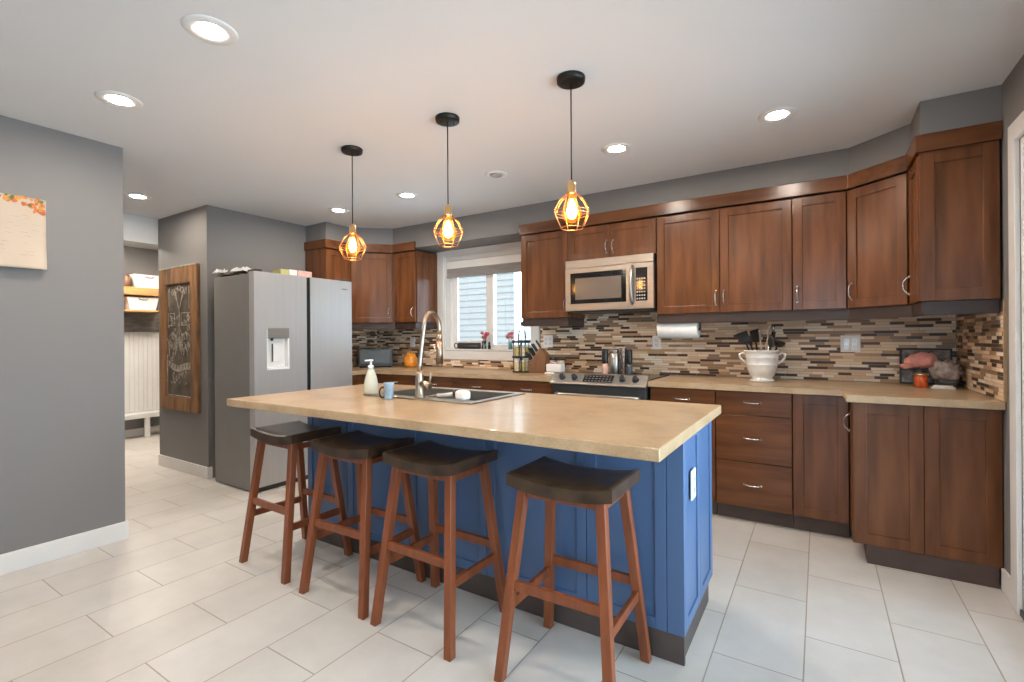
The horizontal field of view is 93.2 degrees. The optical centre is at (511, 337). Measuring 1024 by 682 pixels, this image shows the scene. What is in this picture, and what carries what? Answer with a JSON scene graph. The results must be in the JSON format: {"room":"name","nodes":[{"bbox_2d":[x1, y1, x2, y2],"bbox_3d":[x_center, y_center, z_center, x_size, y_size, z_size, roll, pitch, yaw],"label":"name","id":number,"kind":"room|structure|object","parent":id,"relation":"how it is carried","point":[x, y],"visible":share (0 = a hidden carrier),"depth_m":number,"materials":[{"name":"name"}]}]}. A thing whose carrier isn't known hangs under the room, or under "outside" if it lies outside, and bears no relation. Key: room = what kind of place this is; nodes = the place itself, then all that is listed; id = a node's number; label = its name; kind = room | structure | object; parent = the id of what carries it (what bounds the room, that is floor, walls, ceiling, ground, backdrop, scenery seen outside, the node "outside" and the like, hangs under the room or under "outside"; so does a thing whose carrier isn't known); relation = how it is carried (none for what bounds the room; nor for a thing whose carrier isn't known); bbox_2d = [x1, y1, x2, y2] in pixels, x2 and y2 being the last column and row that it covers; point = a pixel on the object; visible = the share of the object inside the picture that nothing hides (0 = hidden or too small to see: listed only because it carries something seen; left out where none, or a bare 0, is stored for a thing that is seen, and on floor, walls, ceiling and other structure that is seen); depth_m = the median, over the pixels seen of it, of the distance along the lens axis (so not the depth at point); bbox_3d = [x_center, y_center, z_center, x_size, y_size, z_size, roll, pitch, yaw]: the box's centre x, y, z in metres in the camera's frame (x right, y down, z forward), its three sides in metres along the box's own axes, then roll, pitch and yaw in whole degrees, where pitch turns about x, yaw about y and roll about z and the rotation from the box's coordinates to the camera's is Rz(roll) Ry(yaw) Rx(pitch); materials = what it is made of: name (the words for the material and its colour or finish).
{"room":"kitchen","nodes":[
{"label":"kitchen","id":0,"kind":"room"},
{"bbox_2d":[0,115,159,553],"bbox_3d":[-4.622,0.049,3.196,3.910,2.437,6.950,0,0,32],"label":"wall","id":1,"kind":"structure","parent":0,"point":[62,385],"depth_m":2.78,"materials":[{"name":"grey paint"}]},
{"bbox_2d":[0,193,46,269],"bbox_3d":[-2.699,-0.575,2.534,0.046,0.399,0.396,0,0,32],"label":"wall art","id":2,"kind":"object","parent":1,"relation":"attached to","point":[22,218],"visible":1,"depth_m":2.62,"materials":[{"name":"white paper"}]},
{"bbox_2d":[0,519,128,575],"bbox_3d":[-4.342,1.210,1.585,1.754,0.110,4.519,0,0,32],"label":"baseboard","id":3,"kind":"structure","parent":1,"relation":"attached to","point":[24,558],"depth_m":2.75,"materials":[{"name":"white paint"}]},
{"bbox_2d":[124,286,158,312],"bbox_3d":[-5.005,-0.474,5.716,0.328,0.303,1.460,0,0,32],"label":"wall shelf","id":4,"kind":"object","parent":1,"relation":"attached to","point":[128,291],"visible":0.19,"depth_m":6.08,"materials":[{"name":"beige wood"}]},
{"bbox_2d":[124,296,158,310],"bbox_3d":[-4.724,-0.430,6.142,0.240,0.165,0.338,0,0,32],"label":"storage bin","id":5,"kind":"object","parent":4,"relation":"on","point":[130,302],"visible":0.91,"depth_m":6.06,"materials":[{"name":"white fabric"}]},
{"bbox_2d":[129,274,158,288],"bbox_3d":[-4.676,-0.710,6.182,0.240,0.165,0.338,0,0,32],"label":"storage bin","id":6,"kind":"object","parent":4,"relation":"on","point":[138,280],"visible":0.84,"depth_m":6.09,"materials":[{"name":"white fabric"}]},
{"bbox_2d":[124,332,158,412],"bbox_3d":[-5.078,0.443,5.885,0.013,1.035,1.700,0,0,32],"label":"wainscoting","id":7,"kind":"structure","parent":1,"relation":"attached to","point":[141,349],"depth_m":6.29,"materials":[{"name":"white paint"}]},
{"bbox_2d":[124,313,158,331],"bbox_3d":[-5.068,-0.182,5.829,0.096,0.266,1.580,0,0,32],"label":"board","id":8,"kind":"object","parent":1,"relation":"attached to","point":[133,322],"visible":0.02,"depth_m":6.28,"materials":[{"name":"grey wood"}]},
{"bbox_2d":[125,425,159,437],"bbox_3d":[-5.070,1.220,5.883,0.018,0.100,1.660,0,0,32],"label":"baseboard","id":9,"kind":"structure","parent":1,"relation":"attached to","point":[153,429],"depth_m":6.26,"materials":[{"name":"white paint"}]},
{"bbox_2d":[123,213,157,246],"bbox_3d":[-3.744,-1.049,4.583,0.140,0.251,1.230,0,0,32],"label":"wall","id":10,"kind":"structure","parent":0,"point":[139,230],"depth_m":4.69,"materials":[{"name":"paint"}]},
{"bbox_2d":[158,205,353,477],"bbox_3d":[-2.542,0.034,5.450,0.950,2.437,2.115,0,0,32],"label":"wall partition","id":11,"kind":"structure","parent":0,"point":[212,237],"depth_m":4.50,"materials":[{"name":"grey paint"}]},
{"bbox_2d":[159,263,200,413],"bbox_3d":[-3.134,0.004,4.553,0.743,1.356,0.033,0,0,32],"label":"chalkboard","id":12,"kind":"object","parent":11,"relation":"attached to","point":[179,286],"visible":1,"depth_m":4.54,"materials":[{"name":"brown wood"}]},
{"bbox_2d":[158,454,212,478],"bbox_3d":[-3.090,1.204,4.560,0.964,0.105,0.044,0,0,32],"label":"baseboard","id":13,"kind":"structure","parent":11,"relation":"attached to","point":[201,471],"depth_m":4.49,"materials":[{"name":"white paint"}]},
{"bbox_2d":[305,248,350,281],"bbox_3d":[-1.941,-0.540,5.152,0.371,0.762,0.315,0,0,32],"label":"upper cabinet","id":14,"kind":"object","parent":11,"relation":"attached to","point":[324,263],"visible":0.23,"depth_m":5.04,"materials":[{"name":"brown wood"}]},
{"bbox_2d":[352,329,376,366],"bbox_3d":[-1.924,0.088,5.529,0.008,0.490,1.000,0,0,32],"label":"backsplash","id":15,"kind":"structure","parent":11,"relation":"attached to","point":[361,338],"depth_m":5.75,"materials":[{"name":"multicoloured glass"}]},
{"bbox_2d":[364,359,377,394],"bbox_3d":[-0.805,0.221,2.759,0.080,0.196,0.082,0,0,32],"label":"soap bottle","id":16,"kind":"object","parent":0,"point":[371,382],"visible":1,"depth_m":2.73,"materials":[{"name":"white plastic"}]},
{"bbox_2d":[0,0,1023,249],"bbox_3d":[-2.727,-1.223,2.250,9.000,0.080,7.690,0,0,32],"label":"ceiling","id":17,"kind":"structure","parent":0,"point":[259,124],"depth_m":2.31,"materials":[{"name":"paint"}]},
{"bbox_2d":[94,90,142,108],"bbox_3d":[-1.959,-1.185,2.414,0.190,0.006,0.190,0,0,32],"label":"recessed light","id":18,"kind":"object","parent":17,"relation":"in","point":[118,99],"visible":1,"depth_m":2.41,"materials":[{"name":"white paint"}]},
{"bbox_2d":[106,95,131,104],"bbox_3d":[-1.959,-1.186,2.414,0.099,0.002,0.099,0,0,-38],"label":"diffuser","id":19,"kind":"object","parent":18,"relation":"attached to","point":[113,99],"depth_m":2.42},
{"bbox_2d":[123,193,151,199],"bbox_3d":[-3.116,-1.177,4.030,0.190,0.006,0.190,0,0,32],"label":"recessed light","id":20,"kind":"object","parent":17,"relation":"in","point":[130,195],"visible":1,"depth_m":4.03,"materials":[{"name":"white paint"}]},
{"bbox_2d":[181,14,237,45],"bbox_3d":[-1.171,-1.191,1.878,0.190,0.006,0.190,0,0,32],"label":"recessed light","id":21,"kind":"object","parent":17,"relation":"in","point":[208,29],"visible":1,"depth_m":1.87,"materials":[{"name":"white paint"}]},
{"bbox_2d":[195,22,224,38],"bbox_3d":[-1.171,-1.192,1.878,0.099,0.002,0.099,0,0,13],"label":"diffuser","id":22,"kind":"object","parent":21,"relation":"attached to","point":[205,30],"depth_m":1.88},
{"bbox_2d":[339,145,365,260],"bbox_3d":[-1.010,-0.846,3.063,0.159,0.697,0.159,0,0,-25],"label":"pendant lamp","id":23,"kind":"object","parent":17,"relation":"hanging from","point":[350,150],"visible":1,"depth_m":3.05,"materials":[{"name":"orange metal"}]},
{"bbox_2d":[396,192,418,198],"bbox_3d":[-0.878,-1.193,4.058,0.190,0.006,0.190,0,0,32],"label":"recessed light","id":24,"kind":"object","parent":17,"relation":"in","point":[406,195],"visible":1,"depth_m":4.05,"materials":[{"name":"white paint"}]},
{"bbox_2d":[433,112,462,246],"bbox_3d":[-0.349,-0.851,2.638,0.159,0.697,0.159,0,0,38],"label":"pendant lamp","id":25,"kind":"object","parent":17,"relation":"hanging from","point":[446,119],"visible":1,"depth_m":2.62,"materials":[{"name":"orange metal"}]},
{"bbox_2d":[485,171,506,178],"bbox_3d":[-0.117,-1.194,3.555,0.168,0.014,0.168,0,0,32],"label":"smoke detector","id":26,"kind":"object","parent":17,"relation":"in","point":[493,174],"visible":1,"depth_m":3.54,"materials":[{"name":"white paint"}]},
{"bbox_2d":[554,70,588,230],"bbox_3d":[0.275,-0.855,2.242,0.159,0.697,0.159,0,0,-35],"label":"pendant lamp","id":27,"kind":"object","parent":17,"relation":"hanging from","point":[570,80],"visible":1,"depth_m":2.23,"materials":[{"name":"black metal"}]},
{"bbox_2d":[567,180,576,194],"bbox_3d":[0.276,-0.699,2.242,0.045,0.064,0.045,0,0,32],"label":"socket","id":28,"kind":"object","parent":27,"relation":"attached to","point":[571,185],"depth_m":2.23,"materials":[{"name":"gold metal"}]},
{"bbox_2d":[602,143,631,154],"bbox_3d":[0.668,-1.204,3.084,0.190,0.006,0.190,0,0,32],"label":"recessed light","id":29,"kind":"object","parent":17,"relation":"in","point":[614,148],"visible":1,"depth_m":3.08,"materials":[{"name":"white paint"}]},
{"bbox_2d":[758,106,797,122],"bbox_3d":[1.442,-1.209,2.629,0.190,0.006,0.190,0,0,32],"label":"recessed light","id":30,"kind":"object","parent":17,"relation":"in","point":[778,114],"visible":1,"depth_m":2.62,"materials":[{"name":"white paint"}]},
{"bbox_2d":[767,111,787,118],"bbox_3d":[1.442,-1.210,2.629,0.099,0.002,0.099,0,0,-38],"label":"diffuser","id":31,"kind":"object","parent":30,"relation":"attached to","point":[775,114],"depth_m":2.63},
{"bbox_2d":[0,433,1023,681],"bbox_3d":[-2.709,1.279,2.250,9.000,0.050,7.690,0,0,32],"label":"floor","id":32,"kind":"structure","parent":0,"point":[173,600],"depth_m":2.13,"materials":[{"name":"beige tile"}]},
{"bbox_2d":[125,410,159,436],"bbox_3d":[-4.982,1.115,5.827,0.228,0.309,1.660,0,0,32],"label":"bench","id":33,"kind":"object","parent":32,"relation":"on","point":[146,415],"visible":0.27,"depth_m":6.16,"materials":[{"name":"white paint"}]},
{"bbox_2d":[214,269,351,492],"bbox_3d":[-2.060,0.346,4.429,0.634,1.806,0.957,0,0,32],"label":"refrigerator","id":34,"kind":"object","parent":32,"relation":"on","point":[274,333],"visible":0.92,"depth_m":4.09,"materials":[{"name":"silver metal"}]},
{"bbox_2d":[212,267,250,276],"bbox_3d":[-2.346,-0.567,4.166,0.466,0.070,0.228,0,0,32],"label":"crumpled bag","id":35,"kind":"object","parent":34,"relation":"on","point":[235,271],"visible":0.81,"depth_m":4.09,"materials":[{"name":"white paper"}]},
{"bbox_2d":[239,420,352,584],"bbox_3d":[-1.218,0.873,2.732,0.454,0.740,0.414,0,0,34],"label":"bar stool","id":36,"kind":"object","parent":32,"relation":"on","point":[291,436],"visible":0.93,"depth_m":2.69,"materials":[{"name":"wood"}]},
{"bbox_2d":[299,430,425,619],"bbox_3d":[-0.742,0.870,2.416,0.454,0.740,0.414,0,0,31],"label":"bar stool","id":37,"kind":"object","parent":32,"relation":"on","point":[361,448],"visible":0.91,"depth_m":2.35,"materials":[{"name":"red wood"}]},
{"bbox_2d":[352,374,376,384],"bbox_3d":[-1.626,0.810,5.361,0.660,0.872,0.948,0,0,32],"label":"base cabinet","id":38,"kind":"object","parent":32,"relation":"on","point":[356,379],"visible":0.04,"depth_m":4.92,"materials":[{"name":"brown wood"}]},
{"bbox_2d":[352,366,576,381],"bbox_3d":[-0.765,0.346,4.798,2.742,0.040,0.993,0,0,32],"label":"countertop","id":39,"kind":"structure","parent":38,"relation":"on","point":[502,374],"depth_m":4.64,"materials":[{"name":"beige stone"}]},
{"bbox_2d":[357,348,392,367],"bbox_3d":[-1.565,0.224,5.536,0.380,0.215,0.254,0,0,-21],"label":"countertop oven","id":40,"kind":"object","parent":39,"relation":"on","point":[380,356],"visible":1,"depth_m":5.44,"materials":[{"name":"grey metal"}]},
{"bbox_2d":[404,352,417,366],"bbox_3d":[-1.138,0.240,5.440,0.160,0.176,0.159,0,0,32],"label":"pumpkin","id":41,"kind":"object","parent":39,"relation":"on","point":[410,360],"visible":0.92,"depth_m":5.38,"materials":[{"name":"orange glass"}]},
{"bbox_2d":[512,334,530,372],"bbox_3d":[0.087,0.142,4.516,0.180,0.356,0.180,0,0,32],"label":"spice rack","id":42,"kind":"object","parent":39,"relation":"on","point":[521,341],"visible":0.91,"depth_m":4.44,"materials":[{"name":"black metal"}]},
{"bbox_2d":[529,348,549,372],"bbox_3d":[0.250,0.207,4.436,0.170,0.224,0.104,0,0,24],"label":"knife block","id":43,"kind":"object","parent":39,"relation":"on","point":[541,358],"visible":0.89,"depth_m":4.39,"materials":[{"name":"brown wood"}]},
{"bbox_2d":[545,362,564,374],"bbox_3d":[0.380,0.266,4.230,0.170,0.104,0.100,0,0,32],"label":"butter dish","id":44,"kind":"object","parent":39,"relation":"on","point":[551,368],"visible":0.8,"depth_m":4.20,"materials":[{"name":"white ceramic"}]},
{"bbox_2d":[377,374,414,384],"bbox_3d":[-1.048,0.806,5.181,0.521,0.872,0.632,0,0,32],"label":"base cabinet","id":45,"kind":"object","parent":32,"relation":"on","point":[397,379],"visible":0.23,"depth_m":4.92,"materials":[{"name":"brown wood"}]},
{"bbox_2d":[414,375,452,387],"bbox_3d":[-0.615,0.803,4.907,0.496,0.872,0.632,0,0,32],"label":"base cabinet","id":46,"kind":"object","parent":32,"relation":"on","point":[447,382],"visible":0.15,"depth_m":4.61,"materials":[{"name":"brown wood"}]},
{"bbox_2d":[370,440,505,661],"bbox_3d":[-0.314,0.867,2.140,0.454,0.740,0.414,0,0,33],"label":"bar stool","id":47,"kind":"object","parent":32,"relation":"on","point":[430,459],"visible":0.98,"depth_m":2.09,"materials":[{"name":"red wood"}]},
{"bbox_2d":[453,377,501,390],"bbox_3d":[-0.169,0.800,4.624,0.551,0.872,0.632,0,0,32],"label":"base cabinet","id":48,"kind":"object","parent":32,"relation":"on","point":[463,383],"visible":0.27,"depth_m":4.37,"materials":[{"name":"brown wood"}]},
{"bbox_2d":[308,417,712,666],"bbox_3d":[-0.165,0.800,2.678,2.296,0.872,0.600,0,0,32],"label":"kitchen island","id":49,"kind":"object","parent":32,"relation":"on","point":[673,532],"visible":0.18,"depth_m":2.07,"materials":[{"name":"blue paint"}]},
{"bbox_2d":[227,383,720,461],"bbox_3d":[-0.289,0.343,2.457,2.348,0.040,1.042,0,0,32],"label":"island countertop","id":50,"kind":"structure","parent":49,"relation":"on","point":[646,430],"depth_m":1.99,"materials":[{"name":"beige stone"}]},
{"bbox_2d":[383,382,393,399],"bbox_3d":[-0.652,0.281,2.564,0.057,0.088,0.057,0,0,32],"label":"mug","id":51,"kind":"object","parent":50,"relation":"on","point":[388,386],"visible":1,"depth_m":2.54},
{"bbox_2d":[414,311,442,397],"bbox_3d":[-0.428,0.084,2.620,0.113,0.466,0.209,0,0,32],"label":"faucet","id":52,"kind":"object","parent":50,"relation":"on","point":[420,384],"visible":1,"depth_m":2.57,"materials":[{"name":"metal"}]},
{"bbox_2d":[363,387,524,404],"bbox_3d":[-0.386,0.411,2.753,0.775,0.188,0.505,0,0,32],"label":"sink","id":53,"kind":"object","parent":50,"relation":"in","point":[476,396],"visible":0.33,"depth_m":2.81,"materials":[{"name":"metal"}]},
{"bbox_2d":[436,389,469,399],"bbox_3d":[-0.308,0.287,2.485,0.226,0.050,0.054,0,0,40],"label":"dish brush","id":54,"kind":"object","parent":53,"relation":"on","point":[458,394],"visible":1,"depth_m":2.42,"materials":[{"name":"white plastic"}]},
{"bbox_2d":[690,467,695,500],"bbox_3d":[0.724,0.582,1.929,0.009,0.116,0.072,0,0,32],"label":"electrical outlet","id":55,"kind":"object","parent":49,"relation":"attached to","point":[693,471],"visible":1,"depth_m":1.91,"materials":[{"name":"white plastic"}]},
{"bbox_2d":[502,380,552,393],"bbox_3d":[0.276,0.797,4.342,0.495,0.872,0.632,0,0,32],"label":"base cabinet","id":56,"kind":"object","parent":32,"relation":"on","point":[540,387],"visible":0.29,"depth_m":4.10,"materials":[{"name":"brown wood"}]},
{"bbox_2d":[494,456,651,681],"bbox_3d":[0.232,0.863,1.798,0.454,0.740,0.414,0,0,32],"label":"bar stool","id":57,"kind":"object","parent":32,"relation":"on","point":[552,481],"visible":1,"depth_m":1.75,"materials":[{"name":"red wood"}]},
{"bbox_2d":[550,371,668,399],"bbox_3d":[0.806,0.744,3.969,0.786,0.930,0.694,0,0,32],"label":"stove","id":58,"kind":"object","parent":32,"relation":"on","point":[589,384],"visible":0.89,"depth_m":3.71,"materials":[{"name":"grey metal"}]},
{"bbox_2d":[552,384,649,399],"bbox_3d":[0.805,0.767,3.968,0.770,0.885,0.691,0,0,32],"label":"oven","id":59,"kind":"object","parent":58,"relation":"in","point":[620,391],"depth_m":3.67,"materials":[{"name":"black glass"}]},
{"bbox_2d":[577,371,668,379],"bbox_3d":[0.847,0.315,4.039,0.778,0.016,0.528,0,0,32],"label":"cooktop","id":60,"kind":"object","parent":58,"relation":"in","point":[653,376],"depth_m":4.04,"materials":[{"name":"silver glass"}]},
{"bbox_3d":[0.862,0.298,3.972,0.280,0.014,0.176,0,0,32],"label":"serving tray","id":61,"kind":"object","parent":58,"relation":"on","visible":0},
{"bbox_2d":[602,349,607,373],"bbox_3d":[0.771,0.196,4.011,0.054,0.208,0.053,0,0,32],"label":"pepper grinder","id":62,"kind":"object","parent":61,"relation":"on","point":[604,351],"visible":0.9,"depth_m":3.99,"materials":[{"name":"black plastic"}]},
{"bbox_2d":[609,347,619,373],"bbox_3d":[0.845,0.186,3.982,0.087,0.226,0.087,0,0,32],"label":"steel canister","id":63,"kind":"object","parent":61,"relation":"on","point":[614,353],"visible":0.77,"depth_m":3.95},
{"bbox_2d":[619,348,626,373],"bbox_3d":[0.900,0.191,3.935,0.062,0.215,0.062,0,0,32],"label":"tumbler","id":64,"kind":"object","parent":61,"relation":"on","point":[622,351],"visible":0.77,"depth_m":3.91,"materials":[{"name":"metal"}]},
{"bbox_2d":[626,349,632,374],"bbox_3d":[0.945,0.194,3.901,0.054,0.208,0.053,0,0,32],"label":"pepper grinder","id":65,"kind":"object","parent":61,"relation":"on","point":[629,358],"visible":0.9,"depth_m":3.88,"materials":[{"name":"grey plastic"}]},
{"bbox_2d":[650,387,717,514],"bbox_3d":[1.352,0.790,3.660,0.443,0.872,0.632,0,0,32],"label":"base cabinet","id":66,"kind":"object","parent":32,"relation":"on","point":[683,395],"visible":0.27,"depth_m":3.37,"materials":[{"name":"brown wood"}]},
{"bbox_2d":[716,390,792,527],"bbox_3d":[1.732,0.787,3.419,0.450,0.872,0.632,0,0,32],"label":"base cabinet","id":67,"kind":"object","parent":32,"relation":"on","point":[754,430],"visible":0.93,"depth_m":3.17,"materials":[{"name":"brown wood"}]},
{"bbox_2d":[793,394,848,537],"bbox_3d":[2.058,0.785,3.232,0.292,0.872,0.598,0,0,32],"label":"base cabinet","id":68,"kind":"object","parent":32,"relation":"on","point":[820,436],"visible":0.94,"depth_m":2.99,"materials":[{"name":"brown wood"}]},
{"bbox_2d":[843,402,1002,588],"bbox_3d":[2.343,0.783,2.878,0.629,0.872,0.892,0,0,32],"label":"base cabinet","id":69,"kind":"object","parent":32,"relation":"on","point":[926,482],"visible":0.84,"depth_m":2.48,"materials":[{"name":"brown wood"}]},
{"bbox_2d":[648,375,1005,409],"bbox_3d":[1.836,0.328,3.176,1.800,0.040,0.948,0,0,32],"label":"countertop","id":70,"kind":"structure","parent":69,"relation":"on","point":[852,391],"depth_m":2.95,"materials":[{"name":"beige stone"}]},
{"bbox_2d":[739,350,785,381],"bbox_3d":[1.790,0.197,3.466,0.235,0.221,0.235,0,0,-13],"label":"utensil crock","id":71,"kind":"object","parent":70,"relation":"on","point":[762,365],"visible":1,"depth_m":3.39,"materials":[{"name":"white ceramic"}]},
{"bbox_2d":[736,331,749,349],"bbox_3d":[1.713,0.103,3.518,0.155,0.315,0.027,0,0,29],"label":"spatula","id":72,"kind":"object","parent":71,"relation":"in","point":[743,336],"visible":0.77,"depth_m":3.53,"materials":[{"name":"black plastic"}]},
{"bbox_2d":[899,352,937,384],"bbox_3d":[2.578,0.196,3.070,0.192,0.213,0.090,0,0,32],"label":"flower","id":73,"kind":"object","parent":70,"relation":"on","point":[920,361],"visible":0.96,"depth_m":3.05,"materials":[{"name":"pink plant"}]},
{"bbox_2d":[914,373,928,387],"bbox_3d":[2.506,0.259,2.965,0.072,0.088,0.071,0,0,32],"label":"candle jar","id":74,"kind":"object","parent":70,"relation":"on","point":[920,379],"visible":1,"depth_m":2.94,"materials":[{"name":"orange glass"}]},
{"bbox_2d":[900,348,952,384],"bbox_3d":[2.661,0.183,3.115,0.260,0.232,0.062,0,0,40],"label":"picture frame","id":75,"kind":"object","parent":70,"relation":"on","point":[906,375],"visible":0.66,"depth_m":3.15,"materials":[{"name":"black"}]},
{"bbox_2d":[928,359,963,386],"bbox_3d":[2.631,0.214,2.930,0.164,0.176,0.130,0,0,32],"label":"glass bowl","id":76,"kind":"object","parent":70,"relation":"on","point":[946,372],"visible":0.86,"depth_m":2.90,"materials":[{"name":"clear glass"}]},
{"bbox_2d":[934,379,958,386],"bbox_3d":[2.635,0.277,2.937,0.116,0.050,0.116,0,0,32],"label":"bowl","id":77,"kind":"object","parent":76,"relation":"on","point":[949,382],"depth_m":2.89,"materials":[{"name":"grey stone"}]},
{"bbox_2d":[306,85,1001,253],"bbox_3d":[0.328,-1.083,4.115,5.340,0.241,0.970,0,0,32],"label":"wall","id":78,"kind":"structure","parent":0,"point":[981,106],"depth_m":3.55,"materials":[{"name":"grey paint"}]},
{"bbox_2d":[304,239,415,252],"bbox_3d":[-1.606,-0.968,5.103,1.158,0.087,0.254,0,0,-10],"label":"crown molding","id":79,"kind":"structure","parent":78,"relation":"attached to","point":[323,243],"depth_m":5.14,"materials":[{"name":"brown wood"}]},
{"bbox_2d":[519,120,1002,234],"bbox_3d":[1.353,-0.989,3.514,3.092,0.087,0.502,0,0,44],"label":"crown molding","id":80,"kind":"structure","parent":78,"relation":"attached to","point":[992,131],"depth_m":3.21,"materials":[{"name":"brown wood"}]},
{"bbox_2d":[393,253,957,510],"bbox_3d":[0.701,0.012,4.552,5.490,2.437,0.160,0,0,32],"label":"wall","id":81,"kind":"structure","parent":0,"point":[432,253],"depth_m":3.77,"materials":[{"name":"grey paint"}]},
{"bbox_2d":[350,252,394,322],"bbox_3d":[-1.556,-0.543,5.486,0.665,0.762,0.655,0,0,32],"label":"upper cabinet","id":82,"kind":"object","parent":81,"relation":"attached to","point":[372,276],"visible":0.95,"depth_m":5.25,"materials":[{"name":"brown wood"}]},
{"bbox_2d":[352,322,436,328],"bbox_3d":[-1.380,-0.128,5.186,1.153,0.069,0.251,0,0,-12],"label":"rail","id":83,"kind":"object","parent":82,"relation":"attached to","point":[413,325],"visible":0.54,"depth_m":5.25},
{"bbox_2d":[394,250,437,322],"bbox_3d":[-1.065,-0.547,5.334,0.320,0.762,0.396,0,0,32],"label":"upper cabinet","id":84,"kind":"object","parent":81,"relation":"attached to","point":[415,272],"visible":0.94,"depth_m":5.22,"materials":[{"name":"brown wood"}]},
{"bbox_2d":[437,241,539,360],"bbox_3d":[-0.245,-0.381,5.125,1.298,1.225,0.162,0,0,32],"label":"window","id":85,"kind":"structure","parent":81,"relation":"in","point":[448,311],"depth_m":5.22,"materials":[{"name":"white paint"}]},
{"bbox_2d":[454,343,480,348],"bbox_3d":[-0.486,0.085,5.233,0.345,0.068,0.058,0,0,32],"label":"case","id":86,"kind":"object","parent":85,"relation":"on","point":[459,345],"visible":1,"depth_m":5.19,"materials":[{"name":"grey plastic"}]},
{"bbox_2d":[446,249,520,278],"bbox_3d":[-0.260,-0.778,5.104,1.085,0.223,0.050,0,0,32],"label":"window blind","id":87,"kind":"object","parent":85,"relation":"attached to","point":[502,262],"visible":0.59,"depth_m":5.10,"materials":[{"name":"fabric"}]},
{"bbox_2d":[521,229,584,326],"bbox_3d":[0.367,-0.522,4.425,0.470,0.832,0.389,0,0,32],"label":"upper cabinet","id":88,"kind":"object","parent":81,"relation":"attached to","point":[544,256],"depth_m":4.30,"materials":[{"name":"brown wood"}]},
{"bbox_2d":[568,217,656,260],"bbox_3d":[0.885,-0.799,4.095,0.754,0.284,0.389,0,0,32],"label":"upper cabinet","id":89,"kind":"object","parent":81,"relation":"attached to","point":[633,237],"visible":0.86,"depth_m":3.94,"materials":[{"name":"brown wood"}]},
{"bbox_2d":[565,253,656,313],"bbox_3d":[0.864,-0.435,4.067,0.750,0.437,0.462,0,0,32],"label":"microwave","id":90,"kind":"object","parent":89,"relation":"attached to","point":[628,283],"visible":0.98,"depth_m":3.90,"materials":[{"name":"grey metal"}]},
{"bbox_2d":[377,312,955,382],"bbox_3d":[0.593,0.043,4.521,5.322,0.545,0.008,0,0,32],"label":"backsplash","id":91,"kind":"structure","parent":81,"relation":"attached to","point":[812,349],"depth_m":3.81,"materials":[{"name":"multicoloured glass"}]},
{"bbox_2d":[840,335,860,351],"bbox_3d":[2.368,0.041,3.385,0.116,0.118,0.009,0,0,32],"label":"electrical outlet","id":92,"kind":"object","parent":91,"relation":"attached to","point":[848,343],"visible":1,"depth_m":3.38,"materials":[{"name":"white plastic"}]},
{"bbox_2d":[657,198,792,314],"bbox_3d":[1.592,-0.565,3.648,0.908,0.762,0.389,0,0,32],"label":"upper cabinet","id":93,"kind":"object","parent":81,"relation":"attached to","point":[739,258],"visible":1,"depth_m":3.48,"materials":[{"name":"brown wood"}]},
{"bbox_2d":[657,315,700,338],"bbox_3d":[1.301,-0.088,3.775,0.328,0.186,0.146,0,0,32],"label":"paper towel holder","id":94,"kind":"object","parent":93,"relation":"attached to","point":[670,330],"visible":0.73,"depth_m":3.72,"materials":[{"name":"paper"}]},
{"bbox_2d":[658,299,998,323],"bbox_3d":[1.880,-0.151,3.161,0.441,0.069,1.882,0,0,-37],"label":"rail","id":95,"kind":"object","parent":93,"relation":"attached to","point":[985,306],"visible":1,"depth_m":3.10,"materials":[{"name":"wood"}]},
{"bbox_2d":[792,191,846,310],"bbox_3d":[2.106,-0.569,3.322,0.300,0.762,0.389,0,0,32],"label":"upper cabinet","id":96,"kind":"object","parent":81,"relation":"attached to","point":[818,221],"visible":1,"depth_m":3.19,"materials":[{"name":"brown wood"}]},
{"bbox_2d":[846,172,912,308],"bbox_3d":[2.427,-0.571,2.998,0.584,0.762,0.593,0,0,32],"label":"upper cabinet","id":97,"kind":"object","parent":81,"relation":"attached to","point":[877,225],"visible":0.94,"depth_m":2.92,"materials":[{"name":"brown wood"}]},
{"bbox_2d":[958,55,1023,609],"bbox_3d":[0.935,0.010,-0.066,0.150,2.437,7.390,0,0,32],"label":"wall","id":98,"kind":"structure","parent":0,"point":[1013,85],"depth_m":2.28,"materials":[{"name":"grey paint"}]},
{"bbox_2d":[902,140,1000,303],"bbox_3d":[2.286,-0.570,2.548,0.340,0.762,0.312,0,0,32],"label":"upper cabinet","id":99,"kind":"object","parent":98,"relation":"attached to","point":[954,193],"visible":1,"depth_m":2.42,"materials":[{"name":"brown wood"}]},
{"bbox_2d":[956,311,1003,401],"bbox_3d":[2.594,0.087,2.698,0.008,0.430,0.944,0,0,32],"label":"backsplash","id":100,"kind":"structure","parent":98,"relation":"attached to","point":[979,338],"depth_m":2.61,"materials":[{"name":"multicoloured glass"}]},
{"bbox_2d":[1003,299,1006,401],"bbox_3d":[2.335,0.061,2.292,0.010,0.485,0.016,0,0,32],"label":"trim","id":101,"kind":"structure","parent":98,"relation":"attached to","point":[1004,301],"depth_m":2.29,"materials":[{"name":"beige wood"}]},
{"bbox_2d":[1001,568,1010,602],"bbox_3d":[2.324,1.164,2.265,0.014,0.110,0.155,0,0,32],"label":"baseboard","id":102,"kind":"structure","parent":98,"relation":"attached to","point":[1005,576],"depth_m":2.28,"materials":[{"name":"white paint"}]},
{"bbox_2d":[1008,111,1023,619],"bbox_3d":[1.542,0.137,0.909,0.170,2.175,2.955,0,0,32],"label":"door","id":103,"kind":"structure","parent":98,"relation":"in","point":[1016,129],"depth_m":2.13,"materials":[{"name":"white paint"}]},
{"label":"outside","id":104,"kind":"structure","parent":0,"visible":0},
{"bbox_2d":[459,272,530,344],"bbox_3d":[-0.497,-0.787,11.086,4.100,4.050,4.200,0,0,32],"label":"neighboring house","id":105,"kind":"structure","parent":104,"point":[472,290],"depth_m":9.06,"materials":[{"name":"white plastic"}]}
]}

